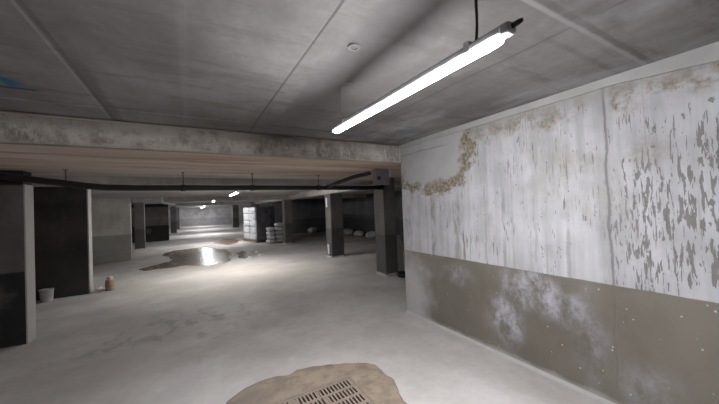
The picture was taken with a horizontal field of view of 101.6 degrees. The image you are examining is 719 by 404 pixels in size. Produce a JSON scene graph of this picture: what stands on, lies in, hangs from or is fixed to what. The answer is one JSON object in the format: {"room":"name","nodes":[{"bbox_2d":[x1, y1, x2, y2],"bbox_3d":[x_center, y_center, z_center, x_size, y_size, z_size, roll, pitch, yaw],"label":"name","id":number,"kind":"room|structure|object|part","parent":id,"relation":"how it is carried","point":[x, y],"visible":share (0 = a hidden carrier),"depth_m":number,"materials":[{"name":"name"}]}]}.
{"room":"underground parking garage","nodes":[
{"label":"underground parking garage","id":0,"kind":"room"},
{"bbox_2d":[0,170,31,348],"bbox_3d":[-6.791,0.786,2.517,5.530,2.240,0.240,-2,-1,-30],"label":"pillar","id":1,"kind":"structure","parent":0,"point":[12,255],"depth_m":3.74,"materials":[{"name":"concrete"}]},
{"bbox_2d":[23,184,36,343],"bbox_3d":[-4.389,0.803,3.905,0.015,2.060,0.240,-2,-1,-30],"label":"trim","id":2,"kind":"structure","parent":1,"relation":"attached to","point":[28,200],"depth_m":3.88,"materials":[{"name":"paint"}]},
{"bbox_2d":[33,187,88,300],"bbox_3d":[-8.153,0.876,4.870,5.525,2.240,0.240,-2,-1,-30],"label":"wall","id":3,"kind":"structure","parent":0,"point":[60,213],"depth_m":5.95,"materials":[{"name":"paint"}]},
{"bbox_2d":[86,189,92,293],"bbox_3d":[-5.755,0.804,6.258,0.020,2.240,0.240,-2,-1,-30],"label":"trim","id":4,"kind":"structure","parent":3,"relation":"attached to","point":[88,191],"depth_m":6.22,"materials":[{"name":"paint"}]},
{"bbox_2d":[91,198,132,263],"bbox_3d":[-10.704,1.045,9.289,5.530,2.240,0.250,-2,-1,-30],"label":"wall","id":5,"kind":"structure","parent":0,"point":[111,217],"depth_m":10.30,"materials":[{"name":"concrete"}]},
{"bbox_2d":[131,204,168,242],"bbox_3d":[-14.442,1.304,16.479,6.250,2.240,0.250,-2,-1,-30],"label":"wall","id":6,"kind":"structure","parent":0,"point":[156,215],"depth_m":17.60,"materials":[{"name":"concrete"}]},
{"bbox_2d":[0,110,401,208],"bbox_3d":[-11.001,-0.147,19.993,15.800,0.500,38.405,-2,-1,-30],"label":"ceiling","id":7,"kind":"structure","parent":0,"point":[40,161],"depth_m":4.03,"materials":[{"name":"concrete"}]},
{"bbox_2d":[160,197,174,204],"bbox_3d":[-7.123,-0.033,10.908,0.466,0.317,0.084,-2,-1,-30],"label":"pipe","id":8,"kind":"object","parent":7,"relation":"attached to","point":[161,200],"visible":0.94,"depth_m":10.84,"materials":[{"name":"plastic"}]},
{"bbox_2d":[0,169,383,190],"bbox_3d":[-2.659,-0.374,4.062,7.891,0.396,1.001,-2,-1,-30],"label":"drain pipe","id":9,"kind":"object","parent":7,"relation":"hanging from","point":[3,176],"visible":0.95,"depth_m":4.50,"materials":[{"name":"metal"}]},
{"bbox_2d":[0,113,400,162],"bbox_3d":[-3.804,-0.576,1.917,10.168,0.242,0.117,-2,-1,-30],"label":"beam","id":10,"kind":"structure","parent":7,"relation":"attached to","point":[19,129],"depth_m":2.96,"materials":[{"name":"concrete"}]},
{"bbox_2d":[168,202,270,206],"bbox_3d":[-10.476,0.150,18.902,15.600,0.170,0.300,-2,-1,-30],"label":"beam","id":11,"kind":"structure","parent":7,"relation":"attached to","point":[215,203],"depth_m":19.20,"materials":[{"name":"concrete"}]},
{"bbox_2d":[45,176,401,185],"bbox_3d":[-0.415,-0.454,7.023,10.060,0.120,0.300,-2,-1,-30],"label":"beam","id":12,"kind":"structure","parent":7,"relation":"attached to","point":[98,180],"depth_m":5.40,"materials":[{"name":"concrete"}]},
{"bbox_2d":[130,194,366,202],"bbox_3d":[-6.423,-0.118,11.887,15.600,0.170,0.310,-2,-1,-30],"label":"beam","id":13,"kind":"structure","parent":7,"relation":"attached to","point":[223,198],"depth_m":12.11,"materials":[{"name":"grey concrete"}]},
{"bbox_2d":[254,190,363,203],"bbox_3d":[-3.459,-0.190,14.082,0.430,0.190,14.980,-2,-1,-30],"label":"ceiling beam","id":14,"kind":"structure","parent":7,"relation":"attached to","point":[315,193],"depth_m":11.06,"materials":[{"name":"concrete"}]},
{"bbox_2d":[372,169,390,184],"bbox_3d":[0.388,-0.440,5.137,0.301,0.270,0.146,-2,-1,-30],"label":"junction box","id":15,"kind":"object","parent":7,"relation":"attached to","point":[379,176],"visible":0.97,"depth_m":5.09,"materials":[{"name":"grey plastic"}]},
{"bbox_2d":[169,206,250,226],"bbox_3d":[-20.607,1.631,36.680,15.800,2.700,0.200,-2,-1,-30],"label":"wall","id":16,"kind":"structure","parent":0,"point":[210,215],"depth_m":37.26,"materials":[{"name":"concrete"}]},
{"bbox_2d":[271,199,325,234],"bbox_3d":[-3.881,0.935,19.331,3.800,2.240,0.200,-2,-1,-30],"label":"wall","id":17,"kind":"structure","parent":0,"point":[307,213],"depth_m":19.40,"materials":[{"name":"concrete"}]},
{"bbox_2d":[0,223,604,403],"bbox_3d":[-8.999,2.365,16.666,15.800,0.300,46.000,-2,-1,-30],"label":"floor","id":18,"kind":"structure","parent":0,"point":[208,334],"depth_m":3.73,"materials":[{"name":"concrete"}]},
{"bbox_2d":[38,288,53,302],"bbox_3d":[-6.071,1.802,5.688,0.222,0.253,0.217,-2,-1,-30],"label":"bucket","id":19,"kind":"object","parent":18,"relation":"on","point":[47,294],"visible":1,"depth_m":5.63,"materials":[{"name":"white plastic"}]},
{"bbox_2d":[105,276,114,290],"bbox_3d":[-5.429,1.764,6.375,0.164,0.300,0.164,-2,-1,-30],"label":"canister","id":20,"kind":"object","parent":18,"relation":"on","point":[109,283],"visible":1,"depth_m":6.33,"materials":[{"name":"orange plastic"}]},
{"bbox_2d":[134,203,146,249],"bbox_3d":[-10.337,1.101,13.801,0.473,2.240,0.384,-2,-1,-30],"label":"concrete column","id":21,"kind":"structure","parent":18,"relation":"on","point":[139,208],"depth_m":13.68,"materials":[{"name":"grey concrete"}]},
{"bbox_2d":[170,206,176,233],"bbox_3d":[-15.368,1.461,24.229,0.484,2.240,0.498,-2,-1,-30],"label":"concrete column","id":22,"kind":"structure","parent":18,"relation":"on","point":[172,208],"depth_m":24.06,"materials":[{"name":"grey concrete"}]},
{"bbox_2d":[176,207,179,229],"bbox_3d":[-18.346,1.659,29.433,0.539,2.240,0.493,-2,-1,-30],"label":"concrete column","id":23,"kind":"structure","parent":18,"relation":"on","point":[177,208],"depth_m":29.32,"materials":[{"name":"grey concrete"}]},
{"bbox_2d":[138,247,231,270],"bbox_3d":[-6.301,2.018,10.955,2.727,0.003,5.421,-2,-1,-30],"label":"puddle","id":24,"kind":"object","parent":18,"relation":"on","point":[202,256],"visible":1,"depth_m":10.37,"materials":[{"name":"liquid"}]},
{"bbox_2d":[215,238,238,244],"bbox_3d":[-7.125,2.125,15.719,1.326,0.003,3.845,-2,-1,-30],"label":"puddle","id":25,"kind":"object","parent":18,"relation":"on","point":[230,241],"visible":0.95,"depth_m":15.63,"materials":[{"name":"brown liquid"}]},
{"bbox_2d":[232,205,239,227],"bbox_3d":[-12.225,1.412,28.934,0.652,2.240,0.490,-2,-1,-30],"label":"concrete column","id":26,"kind":"structure","parent":18,"relation":"on","point":[235,208],"depth_m":28.77,"materials":[{"name":"grey concrete"}]},
{"bbox_2d":[236,251,252,258],"bbox_3d":[-4.226,1.935,10.848,0.653,0.003,2.093,-2,-1,-30],"label":"puddle","id":27,"kind":"object","parent":18,"relation":"on","point":[242,254],"visible":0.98,"depth_m":10.85,"materials":[{"name":"liquid"}]},
{"bbox_2d":[244,239,266,242],"bbox_3d":[-5.303,1.988,15.453,1.000,0.125,1.600,-1,-1,-43],"label":"pallet","id":28,"kind":"object","parent":18,"relation":"on","point":[247,240],"visible":0.42,"depth_m":14.93,"materials":[{"name":"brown wood"}]},
{"bbox_2d":[244,232,249,238],"bbox_3d":[-5.596,1.777,15.740,0.993,0.330,0.795,-1,-1,-43],"label":"bale","id":29,"kind":"object","parent":28,"relation":"on","point":[246,235],"visible":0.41,"depth_m":15.37,"materials":[{"name":"white plastic"}]},
{"bbox_2d":[244,226,250,232],"bbox_3d":[-5.608,1.445,15.744,1.004,0.330,0.798,-1,-1,-43],"label":"bale","id":30,"kind":"object","parent":29,"relation":"on","point":[246,228],"visible":0.38,"depth_m":15.34,"materials":[{"name":"white plastic"}]},
{"bbox_2d":[244,220,249,225],"bbox_3d":[-5.614,1.113,15.757,1.004,0.330,0.793,-1,-1,-43],"label":"bale","id":31,"kind":"object","parent":30,"relation":"on","point":[246,222],"visible":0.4,"depth_m":15.34,"materials":[{"name":"white plastic"}]},
{"bbox_2d":[243,214,249,219],"bbox_3d":[-5.620,0.781,15.767,0.993,0.330,0.795,-1,-1,-43],"label":"bale","id":32,"kind":"object","parent":31,"relation":"on","point":[245,216],"visible":0.32,"depth_m":15.39,"materials":[{"name":"white plastic"}]},
{"bbox_2d":[243,207,249,213],"bbox_3d":[-5.639,0.450,15.771,1.004,0.330,0.798,-1,-1,-43],"label":"bale","id":33,"kind":"object","parent":32,"relation":"on","point":[245,210],"visible":0.4,"depth_m":15.36,"materials":[{"name":"white plastic"}]},
{"bbox_2d":[250,233,256,239],"bbox_3d":[-5.044,1.746,15.164,1.004,0.330,0.798,-1,-1,-43],"label":"bale","id":34,"kind":"object","parent":28,"relation":"on","point":[253,236],"visible":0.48,"depth_m":14.77,"materials":[{"name":"white plastic"}]},
{"bbox_2d":[250,227,256,232],"bbox_3d":[-5.048,1.414,15.171,1.004,0.330,0.793,-1,-1,-43],"label":"bale","id":35,"kind":"object","parent":34,"relation":"on","point":[252,229],"visible":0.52,"depth_m":14.77,"materials":[{"name":"white plastic"}]},
{"bbox_2d":[250,220,256,226],"bbox_3d":[-5.067,1.082,15.172,0.993,0.330,0.795,-1,-1,-43],"label":"bale","id":36,"kind":"object","parent":35,"relation":"on","point":[253,223],"visible":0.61,"depth_m":14.74,"materials":[{"name":"white plastic"}]},
{"bbox_2d":[249,214,256,219],"bbox_3d":[-5.089,0.751,15.170,1.004,0.330,0.798,-1,-1,-43],"label":"bale","id":37,"kind":"object","parent":36,"relation":"on","point":[251,216],"visible":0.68,"depth_m":14.77,"materials":[{"name":"white plastic"}]},
{"bbox_2d":[249,207,255,213],"bbox_3d":[-5.103,0.419,15.178,1.004,0.330,0.793,-1,-1,-43],"label":"bale","id":38,"kind":"object","parent":37,"relation":"on","point":[252,210],"visible":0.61,"depth_m":14.77,"materials":[{"name":"white plastic"}]},
{"bbox_2d":[255,206,274,239],"bbox_3d":[-5.242,1.070,15.419,0.997,1.675,1.514,-1,-1,-43],"label":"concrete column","id":39,"kind":"structure","parent":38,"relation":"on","point":[265,215],"depth_m":14.80,"materials":[{"name":"grey concrete"}]},
{"bbox_2d":[266,239,274,242],"bbox_3d":[-4.312,1.897,14.226,0.395,0.192,0.625,-2,-1,-30],"label":"sack","id":40,"kind":"object","parent":18,"relation":"on","point":[267,240],"visible":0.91,"depth_m":14.02,"materials":[{"name":"grey fabric"}]},
{"bbox_2d":[267,235,275,238],"bbox_3d":[-4.300,1.703,14.240,0.388,0.192,0.616,-2,-1,-28],"label":"sack","id":41,"kind":"object","parent":40,"relation":"on","point":[268,236],"visible":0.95,"depth_m":14.02,"materials":[{"name":"grey fabric"}]},
{"bbox_2d":[266,231,274,234],"bbox_3d":[-4.330,1.512,14.270,0.395,0.192,0.625,-2,-1,-31],"label":"sack","id":42,"kind":"object","parent":41,"relation":"on","point":[267,232],"visible":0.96,"depth_m":14.06,"materials":[{"name":"grey fabric"}]},
{"bbox_2d":[266,227,274,230],"bbox_3d":[-4.343,1.319,14.269,0.388,0.192,0.616,-2,-1,-27],"label":"sack","id":43,"kind":"object","parent":42,"relation":"on","point":[267,228],"visible":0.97,"depth_m":14.05,"materials":[{"name":"grey fabric"}]},
{"bbox_2d":[275,238,282,241],"bbox_3d":[-3.979,1.888,14.495,0.395,0.192,0.625,-2,-1,-28],"label":"sack","id":44,"kind":"object","parent":18,"relation":"on","point":[276,239],"visible":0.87,"depth_m":14.28,"materials":[{"name":"grey fabric"}]},
{"bbox_3d":[-3.985,1.695,14.497,0.388,0.192,0.616,-2,-1,-32],"label":"sack","id":45,"kind":"object","parent":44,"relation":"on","visible":0},
{"bbox_3d":[-3.994,1.502,14.501,0.395,0.192,0.625,-2,-1,-31],"label":"sack","id":46,"kind":"object","parent":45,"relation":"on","visible":0},
{"bbox_3d":[-4.001,1.309,14.503,0.388,0.192,0.616,-2,-1,-28],"label":"sack","id":47,"kind":"object","parent":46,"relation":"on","visible":0},
{"bbox_2d":[274,223,282,226],"bbox_3d":[-4.009,1.117,14.507,0.395,0.192,0.625,-2,-1,-31],"label":"sack","id":48,"kind":"object","parent":47,"relation":"on","point":[275,224],"visible":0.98,"depth_m":14.29,"materials":[{"name":"grey fabric"}]},
{"bbox_2d":[282,200,293,243],"bbox_3d":[-3.372,0.923,13.787,0.460,2.050,0.501,-2,-1,-30],"label":"concrete column","id":49,"kind":"structure","parent":18,"relation":"on","point":[287,213],"depth_m":13.62,"materials":[{"name":"grey concrete"}]},
{"bbox_2d":[308,227,317,232],"bbox_3d":[-3.079,1.833,19.173,0.601,0.378,0.694,-3,-1,30],"label":"sack","id":50,"kind":"object","parent":18,"relation":"on","point":[311,229],"visible":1,"depth_m":18.96,"materials":[{"name":"grey fabric"}]},
{"bbox_2d":[226,363,406,403],"bbox_3d":[-0.271,1.639,2.241,1.464,0.016,1.536,-2,-1,-30],"label":"sand patch","id":51,"kind":"object","parent":18,"relation":"on","point":[380,387],"visible":1,"depth_m":2.65,"materials":[{"name":"beige sand"}]},
{"bbox_2d":[271,375,376,403],"bbox_3d":[-0.252,1.654,2.218,0.820,0.044,0.800,-2,-1,-30],"label":"drain grate","id":52,"kind":"object","parent":18,"relation":"in","point":[344,390],"visible":1,"depth_m":2.49,"materials":[{"name":"metal"}]},
{"bbox_2d":[325,193,344,257],"bbox_3d":[-0.814,0.758,9.620,0.530,2.050,0.521,-2,-1,-30],"label":"concrete column","id":53,"kind":"structure","parent":18,"relation":"on","point":[334,231],"depth_m":9.45,"materials":[{"name":"grey concrete"}]},
{"bbox_2d":[343,228,352,234],"bbox_3d":[-0.693,1.702,16.762,0.571,0.378,0.730,-2,-1,-30],"label":"sack","id":54,"kind":"object","parent":18,"relation":"on","point":[347,231],"visible":0.84,"depth_m":16.52,"materials":[{"name":"grey fabric"}]},
{"bbox_2d":[353,231,363,236],"bbox_3d":[-0.037,1.690,15.623,0.599,0.315,0.489,-3,-1,20],"label":"sack","id":55,"kind":"object","parent":18,"relation":"on","point":[356,233],"visible":1,"depth_m":15.47,"materials":[{"name":"grey fabric"}]},
{"bbox_2d":[366,231,375,238],"bbox_3d":[0.616,1.626,14.505,0.642,0.357,0.542,-2,-1,-20],"label":"sack","id":56,"kind":"object","parent":18,"relation":"on","point":[371,234],"visible":0.79,"depth_m":14.29,"materials":[{"name":"grey fabric"}]},
{"bbox_2d":[373,178,397,276],"bbox_3d":[0.613,0.564,6.893,0.400,2.240,0.501,-2,-1,-30],"label":"concrete column","id":57,"kind":"structure","parent":18,"relation":"on","point":[384,200],"depth_m":6.74,"materials":[{"name":"grey concrete"}]},
{"bbox_2d":[396,235,403,270],"bbox_3d":[0.913,1.246,7.119,0.300,0.857,0.113,-2,-1,-26],"label":"board","id":58,"kind":"object","parent":18,"relation":"on","point":[399,244],"visible":0.48,"depth_m":7.13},
{"bbox_2d":[397,271,404,277],"bbox_3d":[0.998,1.614,6.547,0.332,0.101,0.322,-2,-1,-30],"label":"hose","id":59,"kind":"object","parent":18,"relation":"on","point":[401,274],"visible":0.56,"depth_m":6.46,"materials":[{"name":"black rubber"}]},
{"bbox_2d":[262,191,403,240],"bbox_3d":[-2.309,0.663,20.596,0.200,2.700,46.000,-2,-1,-30],"label":"wall","id":60,"kind":"structure","parent":0,"point":[358,213],"depth_m":15.95,"materials":[{"name":"concrete"}]},
{"bbox_2d":[0,0,718,139],"bbox_3d":[0.526,-1.021,0.037,15.800,0.200,7.470,-2,-1,-30],"label":"ceiling","id":61,"kind":"structure","parent":0,"point":[287,63],"depth_m":1.70,"materials":[{"name":"concrete"}]},
{"bbox_2d":[348,43,359,50],"bbox_3d":[-0.031,-0.869,1.645,0.074,0.010,0.074,-2,-1,-30],"label":"smoke detector","id":62,"kind":"object","parent":61,"relation":"attached to","point":[352,46],"visible":1,"depth_m":1.64,"materials":[{"name":"white plastic"}]},
{"bbox_2d":[331,0,523,132],"bbox_3d":[0.168,-0.717,1.659,0.050,0.331,1.526,-2,-1,-30],"label":"light","id":63,"kind":"object","parent":61,"relation":"hanging from","point":[470,51],"visible":1,"depth_m":1.28,"materials":[{"name":"white plastic"}]},
{"bbox_2d":[334,36,504,132],"bbox_3d":[0.166,-0.564,1.671,0.046,0.026,1.410,-2,-1,-30],"label":"diffuser","id":64,"kind":"object","parent":63,"relation":"attached to","point":[489,43],"depth_m":1.36,"materials":[{"name":"white plastic"}]},
{"bbox_3d":[0.459,-0.765,1.155,0.016,0.272,0.026,-2,-1,-2],"label":"hanging cord","id":65,"kind":"part","parent":63,"relation":"part of","materials":[{"name":"black rubber"}]},
{"bbox_2d":[400,61,718,403],"bbox_3d":[2.648,0.266,1.231,0.260,2.500,7.500,-2,-1,-30],"label":"wall","id":66,"kind":"structure","parent":0,"point":[575,240],"depth_m":2.36,"materials":[{"name":"paint"}]},
{"bbox_2d":[0,97,413,144],"bbox_3d":[-3.701,-0.726,1.703,10.140,0.006,0.340,-2,-1,-30],"label":"trim","id":67,"kind":"structure","parent":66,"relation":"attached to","point":[11,104],"depth_m":2.80,"materials":[{"name":"concrete"}]},
{"bbox_2d":[406,311,614,403],"bbox_3d":[2.568,1.508,1.137,0.036,0.022,7.500,-2,-1,-30],"label":"baseboard","id":68,"kind":"structure","parent":66,"relation":"attached to","point":[578,389],"depth_m":2.83,"materials":[{"name":"grey concrete"}]},
{"bbox_2d":[399,41,718,149],"bbox_3d":[2.482,-0.920,1.181,0.030,0.118,7.500,-2,-1,-30],"label":"trim","id":69,"kind":"structure","parent":66,"relation":"attached to","point":[709,53],"depth_m":2.18,"materials":[{"name":"paint"}]}
]}

